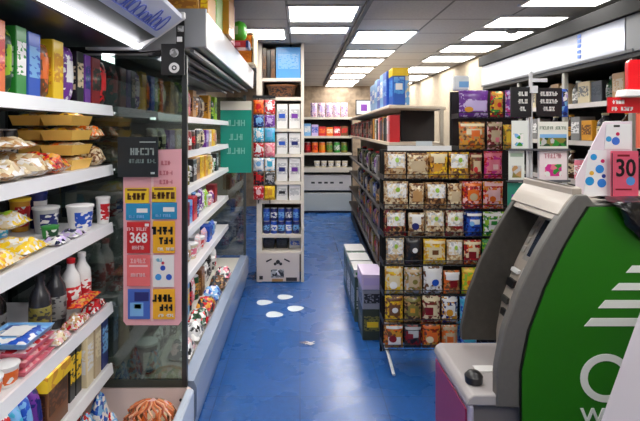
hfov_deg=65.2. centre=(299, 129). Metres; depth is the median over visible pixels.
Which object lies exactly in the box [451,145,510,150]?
wire shelf
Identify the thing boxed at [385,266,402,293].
snack packet
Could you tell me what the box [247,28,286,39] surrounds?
recessed light
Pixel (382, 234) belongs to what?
wire shelf
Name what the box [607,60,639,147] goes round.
sign
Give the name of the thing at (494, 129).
snack packet
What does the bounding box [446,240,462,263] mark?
snack packet
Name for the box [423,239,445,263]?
snack packet
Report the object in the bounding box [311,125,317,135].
carton
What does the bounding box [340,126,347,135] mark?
carton
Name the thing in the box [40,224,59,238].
tub
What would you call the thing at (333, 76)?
recessed light
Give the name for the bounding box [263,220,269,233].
can
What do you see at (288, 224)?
can
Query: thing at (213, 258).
tub
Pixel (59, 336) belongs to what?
pack
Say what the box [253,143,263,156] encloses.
packet
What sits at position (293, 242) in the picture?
carton
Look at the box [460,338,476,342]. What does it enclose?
snack packet
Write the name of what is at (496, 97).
snack packet
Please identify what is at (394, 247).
snack packet
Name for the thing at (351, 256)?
carton
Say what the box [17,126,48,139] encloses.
food tray
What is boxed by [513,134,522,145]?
picture
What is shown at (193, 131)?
can
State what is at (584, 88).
carton
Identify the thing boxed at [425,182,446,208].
snack packet
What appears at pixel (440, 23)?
ceiling
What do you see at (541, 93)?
print
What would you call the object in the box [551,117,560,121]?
bottle
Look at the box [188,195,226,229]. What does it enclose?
shelf
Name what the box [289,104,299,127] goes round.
carton
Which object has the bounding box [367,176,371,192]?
bottle
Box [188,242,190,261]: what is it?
packet
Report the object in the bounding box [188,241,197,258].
tub
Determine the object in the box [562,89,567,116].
packet
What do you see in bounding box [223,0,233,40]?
carton
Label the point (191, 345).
pack
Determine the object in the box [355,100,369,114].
framed notice
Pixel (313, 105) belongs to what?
packet
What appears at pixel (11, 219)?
bag
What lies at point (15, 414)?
packet
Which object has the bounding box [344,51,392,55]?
diffuser
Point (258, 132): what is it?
packet
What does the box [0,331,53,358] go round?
food tray
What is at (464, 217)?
snack packet
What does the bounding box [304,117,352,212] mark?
wall shelving
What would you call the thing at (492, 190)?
snack packet
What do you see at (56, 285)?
bottle
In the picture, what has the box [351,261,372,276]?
carton
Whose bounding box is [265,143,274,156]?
packet
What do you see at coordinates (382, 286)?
wire shelf
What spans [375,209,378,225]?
packet
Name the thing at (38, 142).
food tray
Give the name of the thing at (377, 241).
carton
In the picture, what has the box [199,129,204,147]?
packet
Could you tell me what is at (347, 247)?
carton
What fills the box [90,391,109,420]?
pack
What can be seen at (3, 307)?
bottle
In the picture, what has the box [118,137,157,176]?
sign
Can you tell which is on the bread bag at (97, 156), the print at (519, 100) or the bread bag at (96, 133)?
the bread bag at (96, 133)
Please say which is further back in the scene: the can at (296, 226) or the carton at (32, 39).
the can at (296, 226)
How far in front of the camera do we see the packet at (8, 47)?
1.62 m
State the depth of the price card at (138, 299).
2.42 m
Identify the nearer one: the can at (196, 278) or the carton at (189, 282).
the carton at (189, 282)
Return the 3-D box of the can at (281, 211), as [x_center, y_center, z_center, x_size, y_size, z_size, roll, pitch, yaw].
[-0.199,0.896,5.330,0.074,0.134,0.073,0,0,0]
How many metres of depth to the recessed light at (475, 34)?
4.81 m
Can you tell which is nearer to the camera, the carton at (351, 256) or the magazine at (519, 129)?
the magazine at (519, 129)
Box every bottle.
[0,294,6,326]
[28,274,51,330]
[46,265,66,329]
[62,257,80,317]
[75,251,91,308]
[188,165,189,184]
[190,282,191,310]
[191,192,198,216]
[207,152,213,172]
[209,95,213,118]
[210,248,215,269]
[359,146,366,162]
[365,148,372,167]
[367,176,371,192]
[372,151,379,173]
[376,187,379,203]
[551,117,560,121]
[568,115,574,139]
[568,150,577,177]
[572,81,581,103]
[596,113,611,134]
[606,76,611,100]
[621,113,627,120]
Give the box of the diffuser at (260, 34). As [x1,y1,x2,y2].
[248,30,284,38]
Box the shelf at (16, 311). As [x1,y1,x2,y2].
[0,302,108,400]
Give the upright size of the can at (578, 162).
0.156 m
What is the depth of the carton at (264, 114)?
5.32 m
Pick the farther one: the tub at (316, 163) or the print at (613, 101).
the tub at (316, 163)
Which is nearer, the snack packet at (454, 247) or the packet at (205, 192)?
the snack packet at (454, 247)
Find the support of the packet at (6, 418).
on the fridge
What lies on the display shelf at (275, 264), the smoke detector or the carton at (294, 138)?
the carton at (294, 138)
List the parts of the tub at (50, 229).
lid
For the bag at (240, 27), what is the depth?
3.70 m
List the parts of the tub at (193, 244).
lid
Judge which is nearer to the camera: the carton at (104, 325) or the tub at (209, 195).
the carton at (104, 325)
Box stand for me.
[507,71,570,181]
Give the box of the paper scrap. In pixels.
[300,341,314,344]
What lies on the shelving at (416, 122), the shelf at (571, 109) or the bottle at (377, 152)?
the bottle at (377, 152)
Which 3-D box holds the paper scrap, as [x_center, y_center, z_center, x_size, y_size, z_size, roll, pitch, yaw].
[0.053,1.593,3.739,0.122,0.007,0.070,0,0,0]
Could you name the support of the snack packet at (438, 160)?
on the rack
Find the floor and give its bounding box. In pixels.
[198,206,435,420]
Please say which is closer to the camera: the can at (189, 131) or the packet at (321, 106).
the can at (189, 131)
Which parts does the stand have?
arm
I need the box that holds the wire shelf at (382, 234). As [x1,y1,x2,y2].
[380,229,491,237]
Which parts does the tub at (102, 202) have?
lid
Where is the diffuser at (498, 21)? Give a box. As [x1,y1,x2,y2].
[485,17,566,26]
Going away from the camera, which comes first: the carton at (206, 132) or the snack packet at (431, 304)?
the snack packet at (431, 304)
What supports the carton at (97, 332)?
on the fridge
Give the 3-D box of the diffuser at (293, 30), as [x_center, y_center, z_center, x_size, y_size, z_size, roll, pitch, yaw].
[0.175,-0.913,4.548,0.508,0.009,0.250,0,0,0]
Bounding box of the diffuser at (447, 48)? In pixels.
[441,46,497,51]
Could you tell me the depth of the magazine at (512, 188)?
3.01 m
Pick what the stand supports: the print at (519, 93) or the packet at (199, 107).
the print at (519, 93)
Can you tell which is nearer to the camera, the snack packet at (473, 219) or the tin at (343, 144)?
the snack packet at (473, 219)
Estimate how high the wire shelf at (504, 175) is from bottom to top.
0.042 m
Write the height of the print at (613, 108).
0.021 m
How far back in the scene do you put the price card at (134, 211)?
2.42 m
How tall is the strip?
1.130 m
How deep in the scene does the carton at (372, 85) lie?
5.72 m
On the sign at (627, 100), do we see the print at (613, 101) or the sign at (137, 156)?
the print at (613, 101)
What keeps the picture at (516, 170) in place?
attached to the magazine at (515, 158)
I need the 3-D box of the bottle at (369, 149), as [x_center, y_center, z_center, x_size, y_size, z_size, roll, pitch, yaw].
[0.884,0.349,6.252,0.152,0.240,0.152,0,0,0]
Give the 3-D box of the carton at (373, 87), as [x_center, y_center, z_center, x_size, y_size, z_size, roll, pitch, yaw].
[0.884,-0.351,5.486,0.162,0.290,0.221,0,0,2]
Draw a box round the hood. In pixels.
[511,177,581,214]
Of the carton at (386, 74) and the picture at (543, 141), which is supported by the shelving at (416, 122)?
the carton at (386, 74)
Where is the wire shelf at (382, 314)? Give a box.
[379,312,460,324]
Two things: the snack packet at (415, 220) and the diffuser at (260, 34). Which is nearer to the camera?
the snack packet at (415, 220)
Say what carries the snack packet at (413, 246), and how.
on the rack
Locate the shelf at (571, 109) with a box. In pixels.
[533,106,606,113]
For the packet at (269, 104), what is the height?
0.146 m
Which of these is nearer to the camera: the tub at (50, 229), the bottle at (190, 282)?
the tub at (50, 229)
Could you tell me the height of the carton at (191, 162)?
0.160 m
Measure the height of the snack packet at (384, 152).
0.176 m
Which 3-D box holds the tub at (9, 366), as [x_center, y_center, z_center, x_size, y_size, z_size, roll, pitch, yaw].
[-0.980,0.809,1.660,0.092,0.070,0.092,0,0,0]
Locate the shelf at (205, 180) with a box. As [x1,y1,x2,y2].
[188,167,225,186]
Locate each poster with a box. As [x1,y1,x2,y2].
[123,149,181,324]
[220,101,251,172]
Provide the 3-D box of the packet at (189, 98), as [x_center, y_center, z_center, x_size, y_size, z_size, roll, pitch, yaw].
[-0.792,-0.181,3.486,0.060,0.190,0.146,0,0,0]
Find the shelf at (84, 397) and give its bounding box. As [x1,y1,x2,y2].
[60,364,108,420]
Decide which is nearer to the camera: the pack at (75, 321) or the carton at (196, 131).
the pack at (75, 321)
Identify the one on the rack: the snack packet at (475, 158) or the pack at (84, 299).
the snack packet at (475, 158)
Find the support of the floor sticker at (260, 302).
on the floor
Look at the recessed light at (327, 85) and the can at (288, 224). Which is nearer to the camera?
the can at (288, 224)
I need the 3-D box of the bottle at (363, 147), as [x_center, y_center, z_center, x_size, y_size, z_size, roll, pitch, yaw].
[0.913,0.349,7.075,0.154,0.240,0.154,0,0,0]
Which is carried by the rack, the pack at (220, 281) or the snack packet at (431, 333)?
the snack packet at (431, 333)
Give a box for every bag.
[0,136,36,149]
[0,151,54,176]
[0,159,31,181]
[0,210,33,229]
[0,236,50,255]
[0,249,27,270]
[27,151,70,173]
[73,126,104,139]
[73,146,106,165]
[235,21,246,39]
[591,196,639,237]
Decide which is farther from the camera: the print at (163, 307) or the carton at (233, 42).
the carton at (233, 42)
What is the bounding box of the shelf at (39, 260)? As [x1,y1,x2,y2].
[0,223,104,274]
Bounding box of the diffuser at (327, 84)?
[327,84,353,85]
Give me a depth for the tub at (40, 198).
2.30 m
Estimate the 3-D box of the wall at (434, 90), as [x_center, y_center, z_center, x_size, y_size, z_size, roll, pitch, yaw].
[2.484,0.340,8.059,0.528,2.516,4.878,0,0,0]
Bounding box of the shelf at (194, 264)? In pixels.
[188,224,226,273]
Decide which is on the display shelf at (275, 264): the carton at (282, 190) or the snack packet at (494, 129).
the carton at (282, 190)
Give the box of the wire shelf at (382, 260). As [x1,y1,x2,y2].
[379,256,477,266]
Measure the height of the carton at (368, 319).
0.235 m
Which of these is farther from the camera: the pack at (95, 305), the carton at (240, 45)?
the carton at (240, 45)
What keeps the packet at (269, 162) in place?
hanging from the strip
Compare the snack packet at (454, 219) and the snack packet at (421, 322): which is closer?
the snack packet at (454, 219)
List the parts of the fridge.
panel, fridge end panel, foot panel, rail, corner post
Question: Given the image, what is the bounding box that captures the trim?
[323,0,372,85]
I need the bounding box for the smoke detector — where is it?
[504,28,519,33]
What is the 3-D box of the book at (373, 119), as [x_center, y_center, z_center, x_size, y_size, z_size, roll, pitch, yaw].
[0.821,-0.011,5.350,0.081,0.220,0.070,0,0,2]
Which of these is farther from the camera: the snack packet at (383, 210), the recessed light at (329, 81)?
the recessed light at (329, 81)
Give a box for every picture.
[130,303,142,315]
[361,104,366,110]
[512,166,520,177]
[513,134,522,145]
[540,138,566,145]
[545,164,561,175]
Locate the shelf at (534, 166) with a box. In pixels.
[524,165,574,179]
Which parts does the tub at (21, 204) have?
lid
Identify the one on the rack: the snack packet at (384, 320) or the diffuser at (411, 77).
the snack packet at (384, 320)
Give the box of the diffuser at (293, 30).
[291,28,347,32]
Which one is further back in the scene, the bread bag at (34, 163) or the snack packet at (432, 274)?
the snack packet at (432, 274)
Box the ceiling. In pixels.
[234,0,620,85]
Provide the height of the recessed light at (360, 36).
0.014 m
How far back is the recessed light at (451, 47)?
5.51 m
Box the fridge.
[0,0,194,420]
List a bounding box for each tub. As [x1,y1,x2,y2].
[0,230,7,238]
[0,357,20,388]
[0,371,3,393]
[8,196,30,231]
[29,190,47,228]
[31,204,59,233]
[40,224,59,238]
[65,203,93,230]
[95,196,110,223]
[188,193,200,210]
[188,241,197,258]
[189,235,204,249]
[196,98,198,116]
[202,255,215,273]
[207,194,211,206]
[314,161,319,166]
[321,161,326,166]
[328,161,333,166]
[335,161,340,166]
[342,161,347,166]
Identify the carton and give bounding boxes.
[0,19,4,91]
[5,25,25,93]
[26,31,39,95]
[36,356,70,420]
[40,39,62,98]
[68,350,74,402]
[70,51,83,101]
[75,343,81,395]
[82,331,93,387]
[84,54,90,102]
[91,57,99,103]
[94,324,100,378]
[101,317,107,369]
[168,0,199,8]
[188,90,195,116]
[188,157,199,179]
[188,159,196,181]
[188,195,196,221]
[188,199,191,222]
[188,202,189,225]
[188,282,189,314]
[194,156,203,177]
[195,130,198,148]
[196,266,204,295]
[198,155,207,176]
[199,95,210,118]
[200,0,215,22]
[200,224,211,241]
[202,130,208,146]
[203,129,214,145]
[206,183,216,202]
[208,155,210,174]
[209,130,211,146]
[211,97,216,119]
[211,153,218,170]
[215,0,222,31]
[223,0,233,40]
[230,7,234,45]
[238,50,252,61]
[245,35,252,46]
[263,48,266,77]
[263,106,276,127]
[263,135,276,153]
[263,238,274,247]
[267,50,270,77]
[271,49,275,77]
[276,47,300,77]
[276,238,287,247]
[277,104,287,127]
[277,133,287,153]
[277,157,287,180]
[277,185,287,199]
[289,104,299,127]
[289,133,299,153]
[289,157,299,180]
[289,185,299,199]
[289,238,300,247]
[304,124,310,135]
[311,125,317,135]
[319,127,325,135]
[326,127,332,135]
[333,127,340,135]
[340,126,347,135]
[344,244,364,255]
[344,252,346,292]
[347,252,370,265]
[347,260,350,306]
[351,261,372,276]
[351,270,357,321]
[357,264,379,289]
[358,280,379,308]
[358,297,379,339]
[360,210,362,224]
[362,150,373,165]
[363,174,367,187]
[365,195,368,211]
[366,175,370,189]
[368,153,372,170]
[368,224,371,243]
[370,85,372,110]
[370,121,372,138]
[371,203,375,222]
[371,231,375,250]
[372,84,374,110]
[375,80,377,109]
[375,183,379,199]
[376,155,379,175]
[376,238,379,260]
[377,79,379,108]
[378,157,379,176]
[378,213,379,236]
[380,74,382,107]
[383,71,388,106]
[389,68,409,104]
[533,93,535,107]
[533,119,550,138]
[550,83,571,87]
[560,84,575,103]
[571,117,594,139]
[578,81,592,102]
[581,120,598,140]
[591,80,608,101]
[612,72,624,96]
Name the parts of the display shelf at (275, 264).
post, kick panel, shelf, shelf, shelf, shelf, shelf, shelf, shelf, shelf, panel, post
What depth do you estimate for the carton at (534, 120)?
4.49 m
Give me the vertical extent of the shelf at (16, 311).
0.022 m
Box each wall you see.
[188,92,225,220]
[226,86,370,205]
[410,48,501,145]
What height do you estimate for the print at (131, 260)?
0.022 m
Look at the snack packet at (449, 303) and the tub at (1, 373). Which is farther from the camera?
the snack packet at (449, 303)
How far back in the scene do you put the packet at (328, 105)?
9.74 m
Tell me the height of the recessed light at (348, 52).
0.014 m
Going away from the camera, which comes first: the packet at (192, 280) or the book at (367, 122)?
the packet at (192, 280)
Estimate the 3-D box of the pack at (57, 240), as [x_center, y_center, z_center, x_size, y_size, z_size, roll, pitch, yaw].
[-0.970,0.436,1.984,0.090,0.037,0.100,0,0,0]
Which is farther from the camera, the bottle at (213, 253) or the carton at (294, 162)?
the carton at (294, 162)
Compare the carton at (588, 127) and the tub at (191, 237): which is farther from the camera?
the tub at (191, 237)
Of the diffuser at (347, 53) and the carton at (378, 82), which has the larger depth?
the diffuser at (347, 53)
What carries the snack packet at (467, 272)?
on the rack
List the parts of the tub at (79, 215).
lid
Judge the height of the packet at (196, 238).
0.140 m
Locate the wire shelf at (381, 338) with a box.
[379,337,495,350]
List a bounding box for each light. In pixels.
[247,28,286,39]
[286,4,361,21]
[289,26,350,33]
[325,84,354,86]
[327,80,359,82]
[329,74,366,78]
[333,67,374,72]
[337,58,385,65]
[342,49,396,56]
[350,30,419,42]
[408,66,451,72]
[408,75,429,80]
[420,55,477,61]
[437,44,503,51]
[458,30,536,39]
[481,15,571,27]
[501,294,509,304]
[517,0,611,6]
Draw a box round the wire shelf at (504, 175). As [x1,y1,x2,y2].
[379,173,525,179]
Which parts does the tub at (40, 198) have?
lid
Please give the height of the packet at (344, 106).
0.280 m
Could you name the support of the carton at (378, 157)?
on the shelving at (416, 122)
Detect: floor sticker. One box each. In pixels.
[257,300,272,304]
[266,311,282,316]
[278,295,292,298]
[287,306,303,310]
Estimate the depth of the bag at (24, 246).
1.80 m
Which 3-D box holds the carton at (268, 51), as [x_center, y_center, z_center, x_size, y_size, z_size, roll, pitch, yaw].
[-0.331,-0.697,5.404,0.038,0.297,0.251,0,0,0]
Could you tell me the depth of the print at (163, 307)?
2.42 m
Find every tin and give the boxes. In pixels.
[304,142,310,152]
[312,142,317,152]
[319,142,324,152]
[326,142,332,152]
[334,142,339,152]
[341,142,346,152]
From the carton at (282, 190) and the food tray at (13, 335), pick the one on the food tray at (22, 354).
the food tray at (13, 335)
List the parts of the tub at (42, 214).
lid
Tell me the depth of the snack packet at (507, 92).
3.35 m
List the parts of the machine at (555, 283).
panel, frame, screen frame, panel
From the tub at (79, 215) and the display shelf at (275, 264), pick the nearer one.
the tub at (79, 215)
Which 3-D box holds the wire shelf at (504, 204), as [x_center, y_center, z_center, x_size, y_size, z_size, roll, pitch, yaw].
[1.029,0.514,3.403,0.951,0.042,0.162,0,0,0]
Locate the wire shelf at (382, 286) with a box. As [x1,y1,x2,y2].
[379,284,466,295]
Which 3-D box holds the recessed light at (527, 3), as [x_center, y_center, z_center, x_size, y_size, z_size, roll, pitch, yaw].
[1.890,-0.912,3.415,0.580,0.014,0.529,0,0,0]
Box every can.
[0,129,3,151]
[3,129,18,152]
[188,130,191,149]
[191,130,194,149]
[193,274,198,299]
[263,207,269,220]
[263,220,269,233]
[271,207,276,220]
[271,221,276,233]
[278,207,284,220]
[278,220,284,233]
[285,207,291,220]
[285,221,291,233]
[293,207,299,220]
[293,221,299,233]
[574,159,583,178]
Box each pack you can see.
[43,235,71,245]
[49,330,71,346]
[58,228,85,237]
[60,312,90,330]
[68,290,100,307]
[80,411,92,420]
[81,298,106,314]
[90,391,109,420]
[107,412,117,420]
[123,398,176,420]
[188,307,210,326]
[188,321,204,341]
[188,337,196,359]
[196,295,216,312]
[202,285,221,300]
[209,274,226,289]
[215,265,230,279]
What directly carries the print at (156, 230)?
on the price card at (163, 231)
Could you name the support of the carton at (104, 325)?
on the fridge
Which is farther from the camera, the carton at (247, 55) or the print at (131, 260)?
the carton at (247, 55)
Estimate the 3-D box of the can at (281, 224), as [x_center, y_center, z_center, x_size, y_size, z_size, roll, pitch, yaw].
[-0.199,1.031,5.330,0.074,0.134,0.073,0,0,0]
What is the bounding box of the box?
[452,76,468,90]
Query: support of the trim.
attached to the ceiling
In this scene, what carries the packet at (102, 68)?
on the fridge
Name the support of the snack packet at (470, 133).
on the rack
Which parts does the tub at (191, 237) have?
lid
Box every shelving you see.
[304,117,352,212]
[349,105,445,267]
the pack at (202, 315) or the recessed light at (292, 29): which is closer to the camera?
the pack at (202, 315)
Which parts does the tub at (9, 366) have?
lid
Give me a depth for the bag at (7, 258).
1.63 m
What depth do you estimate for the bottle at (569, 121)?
3.95 m
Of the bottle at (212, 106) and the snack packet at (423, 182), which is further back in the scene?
the bottle at (212, 106)
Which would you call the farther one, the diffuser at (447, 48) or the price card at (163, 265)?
the diffuser at (447, 48)
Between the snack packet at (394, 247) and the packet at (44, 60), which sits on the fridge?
the packet at (44, 60)
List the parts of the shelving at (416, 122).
shelf, shelf, shelf, shelf, shelf, panel, post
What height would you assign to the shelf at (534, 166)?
0.020 m
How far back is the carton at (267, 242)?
5.38 m
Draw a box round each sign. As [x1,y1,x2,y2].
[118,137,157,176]
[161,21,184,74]
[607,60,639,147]
[610,151,637,195]
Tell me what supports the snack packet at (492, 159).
on the rack
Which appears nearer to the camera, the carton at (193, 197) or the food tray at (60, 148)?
the food tray at (60, 148)
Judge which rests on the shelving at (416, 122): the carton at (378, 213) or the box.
the carton at (378, 213)
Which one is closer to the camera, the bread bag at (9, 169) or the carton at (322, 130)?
the bread bag at (9, 169)
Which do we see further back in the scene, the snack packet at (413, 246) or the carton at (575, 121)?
the carton at (575, 121)
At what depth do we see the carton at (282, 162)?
5.28 m
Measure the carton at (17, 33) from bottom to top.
0.232 m
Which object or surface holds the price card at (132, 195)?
attached to the poster at (169, 160)
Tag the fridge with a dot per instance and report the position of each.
(94, 25)
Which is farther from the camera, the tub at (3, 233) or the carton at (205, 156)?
the carton at (205, 156)
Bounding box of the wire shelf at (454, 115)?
[451,112,525,118]
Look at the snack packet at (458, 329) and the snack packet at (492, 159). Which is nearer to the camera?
the snack packet at (492, 159)
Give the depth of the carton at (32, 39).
1.76 m
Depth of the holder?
1.96 m
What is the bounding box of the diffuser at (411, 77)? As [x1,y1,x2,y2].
[410,76,426,79]
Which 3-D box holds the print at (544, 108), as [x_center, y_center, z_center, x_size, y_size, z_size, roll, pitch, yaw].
[1.502,-0.128,3.018,0.069,0.026,0.002,0,0,0]
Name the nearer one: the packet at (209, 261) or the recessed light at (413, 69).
the packet at (209, 261)
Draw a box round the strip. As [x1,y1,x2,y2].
[253,95,275,202]
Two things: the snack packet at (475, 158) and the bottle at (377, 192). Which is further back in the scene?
the bottle at (377, 192)
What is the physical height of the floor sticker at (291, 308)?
0.001 m
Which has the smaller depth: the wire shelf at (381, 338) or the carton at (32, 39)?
the carton at (32, 39)
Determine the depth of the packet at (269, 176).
5.20 m
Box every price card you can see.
[125,188,148,202]
[126,203,149,219]
[127,222,149,252]
[127,255,149,285]
[128,289,149,318]
[152,187,175,201]
[152,202,176,218]
[152,221,174,252]
[152,289,174,318]
[153,255,173,286]
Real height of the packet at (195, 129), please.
0.150 m
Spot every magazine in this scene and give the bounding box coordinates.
[507,183,522,206]
[508,151,523,180]
[511,121,527,148]
[538,122,567,148]
[539,151,566,179]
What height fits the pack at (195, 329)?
0.109 m
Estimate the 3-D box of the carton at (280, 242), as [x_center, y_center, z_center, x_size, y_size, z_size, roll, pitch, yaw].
[-0.194,1.217,5.479,0.121,0.110,0.201,0,0,0]
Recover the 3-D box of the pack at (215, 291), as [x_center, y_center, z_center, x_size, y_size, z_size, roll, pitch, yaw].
[-0.670,1.235,3.800,0.130,0.106,0.190,0,0,0]
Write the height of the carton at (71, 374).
0.240 m
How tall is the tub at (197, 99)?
0.150 m
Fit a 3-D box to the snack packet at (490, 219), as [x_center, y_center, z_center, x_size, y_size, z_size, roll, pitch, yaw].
[1.309,0.631,3.360,0.158,0.164,0.055,0,0,0]
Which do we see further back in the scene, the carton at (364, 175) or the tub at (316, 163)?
the tub at (316, 163)
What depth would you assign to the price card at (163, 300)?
2.42 m
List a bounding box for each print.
[127,193,144,199]
[127,227,146,230]
[129,159,155,162]
[130,148,153,154]
[130,259,145,262]
[131,273,144,276]
[152,192,174,198]
[152,227,172,234]
[152,294,171,301]
[158,314,173,316]
[159,237,172,243]
[160,304,171,310]
[227,120,244,125]
[227,148,244,153]
[229,134,241,139]
[518,92,527,95]
[518,99,527,102]
[540,92,557,95]
[540,99,557,102]
[543,107,554,110]
[612,100,623,103]
[612,107,632,110]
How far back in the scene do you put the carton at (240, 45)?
3.64 m
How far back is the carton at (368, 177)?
6.09 m
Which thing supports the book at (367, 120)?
on the shelving at (416, 122)
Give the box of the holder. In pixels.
[575,121,631,196]
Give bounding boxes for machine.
[434,177,639,420]
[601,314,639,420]
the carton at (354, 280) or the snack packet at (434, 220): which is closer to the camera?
the snack packet at (434, 220)
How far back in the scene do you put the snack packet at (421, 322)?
3.42 m
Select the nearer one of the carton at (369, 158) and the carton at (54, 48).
the carton at (54, 48)
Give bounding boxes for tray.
[0,322,54,349]
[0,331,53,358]
[8,112,54,125]
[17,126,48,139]
[18,347,53,376]
[19,140,50,152]
[19,339,53,367]
[39,140,91,154]
[40,112,91,125]
[40,127,91,139]
[60,155,91,170]
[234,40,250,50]
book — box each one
[364,120,369,137]
[366,122,367,137]
[373,119,374,138]
[376,120,377,139]
[383,118,385,140]
[387,116,388,141]
[388,115,399,141]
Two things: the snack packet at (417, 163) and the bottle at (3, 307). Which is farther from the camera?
the snack packet at (417, 163)
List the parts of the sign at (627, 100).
white rail, red panel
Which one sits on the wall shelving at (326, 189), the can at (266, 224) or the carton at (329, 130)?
the carton at (329, 130)
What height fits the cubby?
0.294 m
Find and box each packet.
[2,415,10,420]
[5,29,11,91]
[8,405,22,420]
[18,396,32,420]
[27,388,42,420]
[40,43,48,96]
[63,47,73,99]
[100,62,105,103]
[188,92,190,115]
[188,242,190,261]
[190,278,194,302]
[193,234,200,252]
[195,129,200,146]
[196,97,200,117]
[197,189,203,211]
[198,97,203,117]
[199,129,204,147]
[199,227,206,243]
[202,189,208,209]
[203,262,208,281]
[205,255,211,275]
[208,190,213,202]
[208,219,214,235]
[253,100,263,113]
[253,115,263,126]
[253,128,263,141]
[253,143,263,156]
[253,158,263,170]
[253,172,263,184]
[253,186,263,199]
[265,100,274,113]
[265,115,274,126]
[265,128,274,141]
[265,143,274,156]
[265,158,274,170]
[265,172,274,184]
[265,186,274,199]
[311,103,316,116]
[318,103,324,116]
[326,103,332,116]
[333,103,339,116]
[341,103,347,116]
[369,177,375,192]
[373,208,376,223]
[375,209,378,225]
[383,181,384,206]
[383,210,403,233]
[383,320,400,342]
[384,152,385,177]
[385,181,407,208]
[385,211,405,235]
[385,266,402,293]
[385,296,402,321]
[385,325,402,347]
[386,152,405,178]
[386,238,403,263]
[404,267,421,293]
[404,296,420,321]
[404,325,420,347]
[405,238,421,263]
[407,153,427,178]
[408,213,423,235]
[409,183,423,208]
[420,320,436,342]
[422,296,440,321]
[422,325,439,347]
[423,182,425,206]
[423,210,440,233]
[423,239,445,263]
[423,266,442,293]
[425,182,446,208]
[425,211,444,235]
[427,152,429,177]
[429,152,447,178]
[441,296,457,321]
[441,325,457,342]
[443,270,459,293]
[445,211,463,235]
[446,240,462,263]
[447,183,461,208]
[448,152,468,178]
[457,321,460,342]
[458,90,487,116]
[458,122,484,148]
[459,181,462,206]
[459,296,465,321]
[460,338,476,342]
[462,210,477,233]
[462,267,475,293]
[463,181,481,208]
[464,240,480,263]
[466,212,481,235]
[468,153,469,177]
[470,153,481,178]
[482,239,488,251]
[483,181,502,208]
[483,212,503,235]
[484,151,501,178]
[487,122,501,148]
[490,91,502,116]
[503,125,510,148]
[505,90,509,116]
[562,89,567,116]
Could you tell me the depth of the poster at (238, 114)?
5.03 m
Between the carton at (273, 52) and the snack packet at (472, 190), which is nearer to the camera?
the snack packet at (472, 190)
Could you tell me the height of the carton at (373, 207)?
0.200 m
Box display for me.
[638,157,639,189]
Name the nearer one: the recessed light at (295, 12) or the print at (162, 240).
the print at (162, 240)
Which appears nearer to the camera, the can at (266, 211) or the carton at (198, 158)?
the carton at (198, 158)
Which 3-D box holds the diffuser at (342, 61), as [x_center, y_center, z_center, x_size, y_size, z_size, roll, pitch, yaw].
[0.810,-0.913,6.706,0.538,0.009,0.592,0,0,0]
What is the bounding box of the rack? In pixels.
[379,92,525,375]
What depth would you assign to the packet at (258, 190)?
5.20 m
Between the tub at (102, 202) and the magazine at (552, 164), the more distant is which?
the magazine at (552, 164)
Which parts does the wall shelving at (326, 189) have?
panel, drawer, drawer, shelf, shelf, shelf, panel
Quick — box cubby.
[247,32,256,67]
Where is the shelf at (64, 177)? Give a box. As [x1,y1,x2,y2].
[0,165,104,183]
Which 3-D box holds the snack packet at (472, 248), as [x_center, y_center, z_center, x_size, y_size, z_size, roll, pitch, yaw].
[1.159,0.821,3.360,0.117,0.164,0.056,0,0,0]
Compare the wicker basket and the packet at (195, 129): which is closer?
the packet at (195, 129)
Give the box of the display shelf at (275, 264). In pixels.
[256,43,303,281]
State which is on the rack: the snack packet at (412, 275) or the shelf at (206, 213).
the snack packet at (412, 275)
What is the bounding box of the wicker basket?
[266,85,296,96]
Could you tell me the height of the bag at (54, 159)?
0.089 m
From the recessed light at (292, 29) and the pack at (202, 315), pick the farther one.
the recessed light at (292, 29)
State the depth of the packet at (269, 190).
5.20 m
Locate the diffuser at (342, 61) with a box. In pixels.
[339,59,383,64]
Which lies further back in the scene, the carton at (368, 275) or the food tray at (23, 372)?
the carton at (368, 275)
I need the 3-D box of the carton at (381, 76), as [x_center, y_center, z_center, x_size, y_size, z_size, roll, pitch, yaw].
[0.841,-0.361,4.677,0.162,0.310,0.221,0,0,2]
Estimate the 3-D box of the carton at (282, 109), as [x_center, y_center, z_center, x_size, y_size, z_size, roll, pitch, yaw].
[-0.191,-0.146,5.404,0.117,0.258,0.252,0,0,0]
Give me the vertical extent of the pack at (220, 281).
0.106 m
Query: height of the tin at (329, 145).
0.206 m
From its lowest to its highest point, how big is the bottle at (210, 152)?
0.180 m
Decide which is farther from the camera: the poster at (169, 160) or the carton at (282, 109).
the carton at (282, 109)
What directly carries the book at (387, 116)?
on the shelving at (416, 122)
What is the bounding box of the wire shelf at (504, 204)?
[379,202,506,209]
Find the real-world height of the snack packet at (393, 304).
0.180 m
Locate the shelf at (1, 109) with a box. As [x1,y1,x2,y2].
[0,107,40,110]

